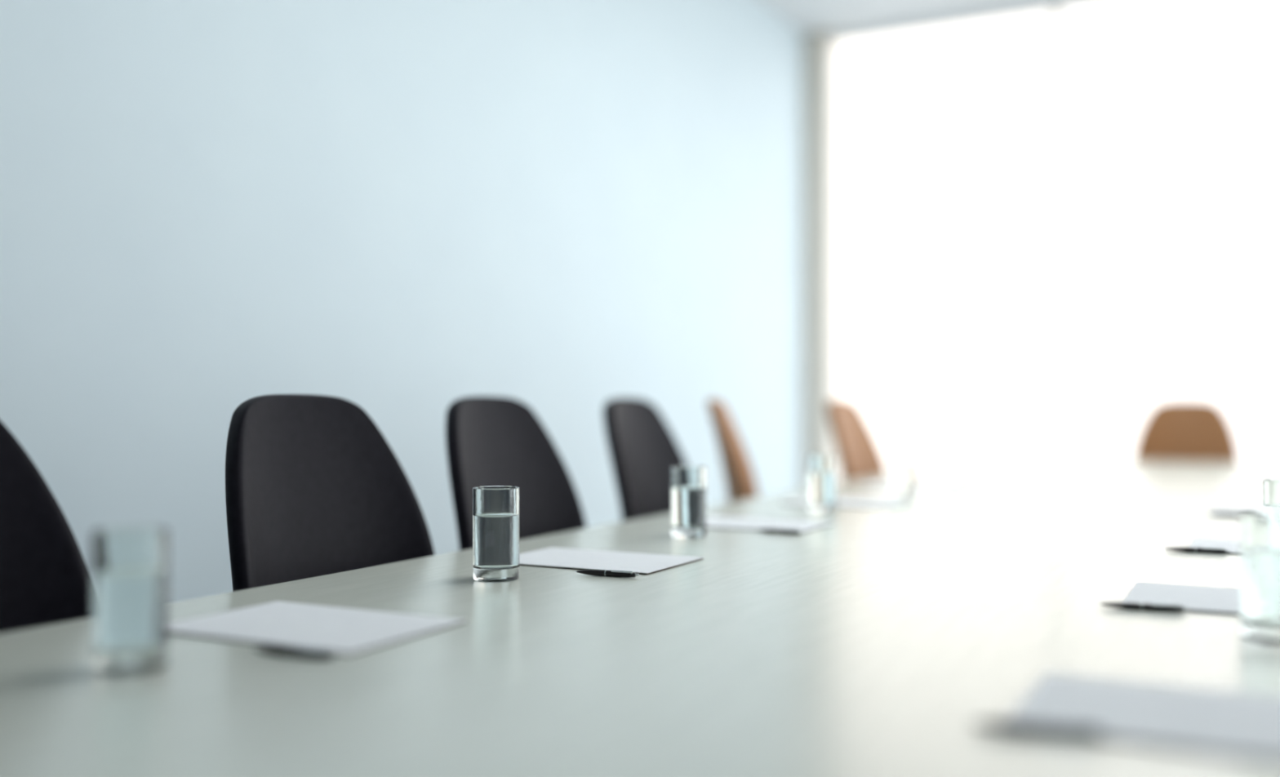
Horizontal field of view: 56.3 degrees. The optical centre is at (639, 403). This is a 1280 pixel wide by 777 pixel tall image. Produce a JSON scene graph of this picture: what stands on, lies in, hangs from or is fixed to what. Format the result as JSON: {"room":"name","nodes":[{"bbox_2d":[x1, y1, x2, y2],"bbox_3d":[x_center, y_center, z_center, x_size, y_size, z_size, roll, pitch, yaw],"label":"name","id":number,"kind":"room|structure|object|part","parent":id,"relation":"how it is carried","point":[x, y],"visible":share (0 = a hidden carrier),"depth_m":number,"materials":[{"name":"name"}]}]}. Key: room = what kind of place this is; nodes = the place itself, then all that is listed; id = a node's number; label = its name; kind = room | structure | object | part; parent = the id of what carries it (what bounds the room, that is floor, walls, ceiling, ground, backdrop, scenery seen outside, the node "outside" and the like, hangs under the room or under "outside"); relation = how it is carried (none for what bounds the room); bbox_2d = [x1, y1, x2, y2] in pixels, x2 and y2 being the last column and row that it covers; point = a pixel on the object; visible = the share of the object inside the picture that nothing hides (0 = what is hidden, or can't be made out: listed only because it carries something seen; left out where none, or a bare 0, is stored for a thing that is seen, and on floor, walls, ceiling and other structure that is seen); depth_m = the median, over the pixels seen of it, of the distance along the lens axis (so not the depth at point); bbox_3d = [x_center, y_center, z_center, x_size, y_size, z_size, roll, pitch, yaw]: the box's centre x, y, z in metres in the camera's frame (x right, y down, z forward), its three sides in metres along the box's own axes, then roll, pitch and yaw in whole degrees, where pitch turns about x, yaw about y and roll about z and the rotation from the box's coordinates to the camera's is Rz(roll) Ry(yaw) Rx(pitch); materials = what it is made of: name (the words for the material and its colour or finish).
{"room":"conference room","nodes":[
{"label":"conference room","id":0,"kind":"room"},
{"bbox_2d":[0,0,804,603],"bbox_3d":[-1.292,-0.665,3.295,0.120,3.330,10.040,0,0,28],"label":"wall","id":1,"kind":"structure","parent":0,"point":[402,211],"depth_m":4.03,"materials":[{"name":"paint"}]},
{"bbox_2d":[804,31,837,488],"bbox_3d":[1.149,-0.665,7.580,0.160,3.330,0.180,0,0,28],"label":"trim","id":2,"kind":"structure","parent":1,"relation":"attached to","point":[820,51],"depth_m":7.50,"materials":[{"name":"white paint"}]},
{"bbox_2d":[760,0,1047,34],"bbox_3d":[1.421,-2.405,1.849,6.270,0.150,10.040,0,0,28],"label":"ceiling","id":3,"kind":"structure","parent":0,"point":[808,16],"depth_m":7.08,"materials":[{"name":"paint"}]},
{"bbox_3d":[1.421,1.050,1.849,6.270,0.100,10.040,0,0,28],"label":"floor","id":4,"kind":"structure","parent":0,"visible":0},
{"bbox_2d":[0,420,92,633],"bbox_3d":[-0.684,0.492,1.294,0.565,1.016,0.467,0,0,28],"label":"chair","id":5,"kind":"object","parent":4,"relation":"on","point":[45,580],"visible":0.45,"depth_m":1.52,"materials":[{"name":"black leather"}]},
{"bbox_2d":[225,394,435,591],"bbox_3d":[-0.357,0.492,1.908,0.565,1.016,0.467,0,0,29],"label":"chair","id":6,"kind":"object","parent":4,"relation":"on","point":[314,487],"visible":0.44,"depth_m":2.01,"materials":[{"name":"black leather"}]},
{"bbox_2d":[445,395,586,551],"bbox_3d":[-0.102,0.492,2.451,0.565,1.016,0.467,0,0,28],"label":"chair","id":7,"kind":"object","parent":4,"relation":"on","point":[491,441],"visible":0.32,"depth_m":2.59,"materials":[{"name":"black leather"}]},
{"bbox_2d":[0,457,1279,776],"bbox_3d":[0.858,0.630,2.688,1.538,0.740,6.250,0,0,28],"label":"conference table","id":8,"kind":"object","parent":4,"relation":"on","point":[867,643],"visible":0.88,"depth_m":1.24,"materials":[{"name":"white laminate"}]},
{"bbox_2d":[92,525,168,675],"bbox_3d":[-0.501,0.192,1.177,0.069,0.136,0.069,0,0,28],"label":"water glass","id":9,"kind":"object","parent":8,"relation":"on","point":[130,564],"visible":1,"depth_m":1.15,"materials":[{"name":"clear glass"}]},
{"bbox_2d":[252,646,338,658],"bbox_3d":[-0.355,0.255,1.228,0.104,0.011,0.010,0,0,20],"label":"ballpoint pen","id":10,"kind":"object","parent":8,"relation":"on","point":[280,651],"visible":1,"depth_m":1.22,"materials":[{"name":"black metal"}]},
{"bbox_2d":[168,600,466,655],"bbox_3d":[-0.385,0.258,1.393,0.298,0.003,0.208,0,0,27],"label":"notepad","id":11,"kind":"object","parent":8,"relation":"on","point":[338,630],"visible":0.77,"depth_m":1.37,"materials":[{"name":"white paper"}]},
{"bbox_2d":[472,485,519,582],"bbox_3d":[-0.213,0.192,1.771,0.069,0.136,0.069,0,0,3],"label":"water glass","id":12,"kind":"object","parent":8,"relation":"on","point":[495,508],"visible":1,"depth_m":1.74,"materials":[{"name":"clear glass"}]},
{"bbox_2d":[574,569,639,577],"bbox_3d":[-0.050,0.255,1.797,0.104,0.011,0.010,0,0,21],"label":"ballpoint pen","id":13,"kind":"object","parent":8,"relation":"on","point":[612,573],"visible":1,"depth_m":1.79,"materials":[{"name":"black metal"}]},
{"bbox_2d":[519,547,703,575],"bbox_3d":[-0.073,0.258,1.972,0.298,0.003,0.208,0,0,27],"label":"notepad","id":14,"kind":"object","parent":8,"relation":"on","point":[646,564],"visible":0.79,"depth_m":1.95,"materials":[{"name":"white paper"}]},
{"bbox_2d":[671,466,706,537],"bbox_3d":[0.096,0.192,2.343,0.069,0.136,0.069,0,0,-8],"label":"water glass","id":15,"kind":"object","parent":8,"relation":"on","point":[688,483],"visible":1,"depth_m":2.31,"materials":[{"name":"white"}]},
{"bbox_2d":[669,516,835,532],"bbox_3d":[0.242,0.258,2.559,0.298,0.003,0.208,0,0,28],"label":"notepad","id":16,"kind":"object","parent":8,"relation":"on","point":[717,522],"visible":0.77,"depth_m":2.54,"materials":[{"name":"white paper"}]},
{"bbox_2d":[755,528,803,534],"bbox_3d":[0.278,0.255,2.391,0.104,0.011,0.010,0,0,31],"label":"ballpoint pen","id":17,"kind":"object","parent":8,"relation":"on","point":[793,531],"visible":1,"depth_m":2.38,"materials":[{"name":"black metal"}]},
{"bbox_2d":[808,454,836,512],"bbox_3d":[0.439,0.192,2.876,0.069,0.136,0.069,0,0,-19],"label":"water glass","id":18,"kind":"object","parent":8,"relation":"on","point":[822,468],"visible":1,"depth_m":2.85,"materials":[{"name":"white"}]},
{"bbox_2d":[780,497,915,508],"bbox_3d":[0.544,0.258,3.126,0.298,0.003,0.208,0,0,28],"label":"notepad","id":19,"kind":"object","parent":8,"relation":"on","point":[886,504],"visible":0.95,"depth_m":3.10,"materials":[{"name":"white paper"}]},
{"bbox_2d":[889,445,914,494],"bbox_3d":[0.758,0.192,3.453,0.069,0.136,0.069,0,0,-30],"label":"water glass","id":20,"kind":"object","parent":8,"relation":"on","point":[901,458],"visible":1,"depth_m":3.42,"materials":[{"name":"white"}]},
{"bbox_2d":[857,483,970,491],"bbox_3d":[0.850,0.258,3.700,0.298,0.003,0.208,0,0,28],"label":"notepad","id":21,"kind":"object","parent":8,"relation":"on","point":[876,486],"visible":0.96,"depth_m":3.68,"materials":[{"name":"white paper"}]},
{"bbox_2d":[966,720,1106,737],"bbox_3d":[0.311,0.255,0.939,0.104,0.011,0.010,0,0,17],"label":"ballpoint pen","id":22,"kind":"object","parent":8,"relation":"on","point":[1014,726],"visible":1,"depth_m":0.93,"materials":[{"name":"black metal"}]},
{"bbox_2d":[1005,672,1279,762],"bbox_3d":[0.470,0.258,0.979,0.298,0.003,0.208,0,0,28],"label":"notepad","id":23,"kind":"object","parent":8,"relation":"on","point":[1242,725],"visible":1,"depth_m":0.99,"materials":[{"name":"white paper"}]},
{"bbox_2d":[1097,602,1187,612],"bbox_3d":[0.631,0.255,1.502,0.104,0.011,0.010,0,0,21],"label":"ballpoint pen","id":24,"kind":"object","parent":8,"relation":"on","point":[1129,606],"visible":1,"depth_m":1.50,"materials":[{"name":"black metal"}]},
{"bbox_2d":[1121,582,1239,615],"bbox_3d":[0.796,0.258,1.553,0.298,0.003,0.208,0,0,28],"label":"notepad","id":25,"kind":"object","parent":8,"relation":"on","point":[1195,598],"visible":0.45,"depth_m":1.58,"materials":[{"name":"white paper"}]},
{"bbox_2d":[1163,546,1229,553],"bbox_3d":[0.969,0.255,2.082,0.104,0.011,0.010,0,0,22],"label":"ballpoint pen","id":26,"kind":"object","parent":8,"relation":"on","point":[1186,549],"visible":1,"depth_m":2.08,"materials":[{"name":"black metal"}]},
{"bbox_2d":[1189,537,1239,554],"bbox_3d":[1.140,0.258,2.118,0.298,0.003,0.208,0,0,28],"label":"notepad","id":27,"kind":"object","parent":8,"relation":"on","point":[1233,546],"visible":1,"depth_m":2.18,"materials":[{"name":"white paper"}]},
{"bbox_2d":[1206,512,1248,516],"bbox_3d":[1.362,0.255,2.751,0.104,0.011,0.010,0,0,23],"label":"ballpoint pen","id":28,"kind":"object","parent":8,"relation":"on","point":[1226,514],"visible":0.52,"depth_m":2.75,"materials":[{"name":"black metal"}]},
{"bbox_2d":[1209,506,1262,515],"bbox_3d":[1.506,0.258,2.806,0.298,0.003,0.208,0,0,28],"label":"notepad","id":29,"kind":"object","parent":8,"relation":"on","point":[1215,509],"visible":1,"depth_m":2.87,"materials":[{"name":"white paper"}]},
{"bbox_2d":[1240,512,1279,644],"bbox_3d":[0.703,0.192,1.324,0.069,0.136,0.069,0,0,2],"label":"water glass","id":30,"kind":"object","parent":8,"relation":"on","point":[1260,532],"visible":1,"depth_m":1.30,"materials":[{"name":"white"}]},
{"bbox_2d":[1262,479,1279,513],"bbox_3d":[1.045,0.192,1.933,0.069,0.136,0.069,0,0,-10],"label":"water glass","id":31,"kind":"object","parent":8,"relation":"on","point":[1270,487],"visible":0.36,"depth_m":1.92,"materials":[{"name":"white"}]},
{"bbox_2d":[603,397,687,521],"bbox_3d":[0.199,0.492,3.101,0.565,1.016,0.467,0,0,25],"label":"chair","id":32,"kind":"object","parent":4,"relation":"on","point":[643,450],"visible":0.35,"depth_m":3.19,"materials":[{"name":"grey leather"}]},
{"bbox_2d":[706,398,759,502],"bbox_3d":[0.489,0.492,3.670,0.565,1.016,0.467,0,0,9],"label":"chair","id":33,"kind":"object","parent":4,"relation":"on","point":[740,484],"visible":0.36,"depth_m":3.56,"materials":[{"name":"beige leather"}]},
{"bbox_2d":[826,399,888,481],"bbox_3d":[0.958,0.492,4.248,0.565,1.016,0.467,0,0,28],"label":"chair","id":34,"kind":"object","parent":4,"relation":"on","point":[859,454],"visible":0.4,"depth_m":4.38,"materials":[{"name":"beige leather"}]},
{"bbox_2d":[831,0,1279,463],"bbox_3d":[3.810,-0.665,6.162,5.870,3.330,0.060,0,0,28],"label":"window","id":35,"kind":"structure","parent":4,"relation":"on","point":[1056,6],"depth_m":6.88,"materials":[{"name":"beige metal"}]},
{"bbox_3d":[3.810,-2.305,6.162,5.870,0.050,0.060,0,0,28],"label":"head rail","id":36,"kind":"part","parent":35,"relation":"part of","materials":[{"name":"paint"}]},
{"bbox_2d":[1132,400,1240,462],"bbox_3d":[2.459,0.492,5.412,0.467,1.016,0.565,0,0,28],"label":"chair","id":37,"kind":"object","parent":4,"relation":"on","point":[1176,430],"visible":0.33,"depth_m":5.60,"materials":[{"name":"beige leather"}]}
]}

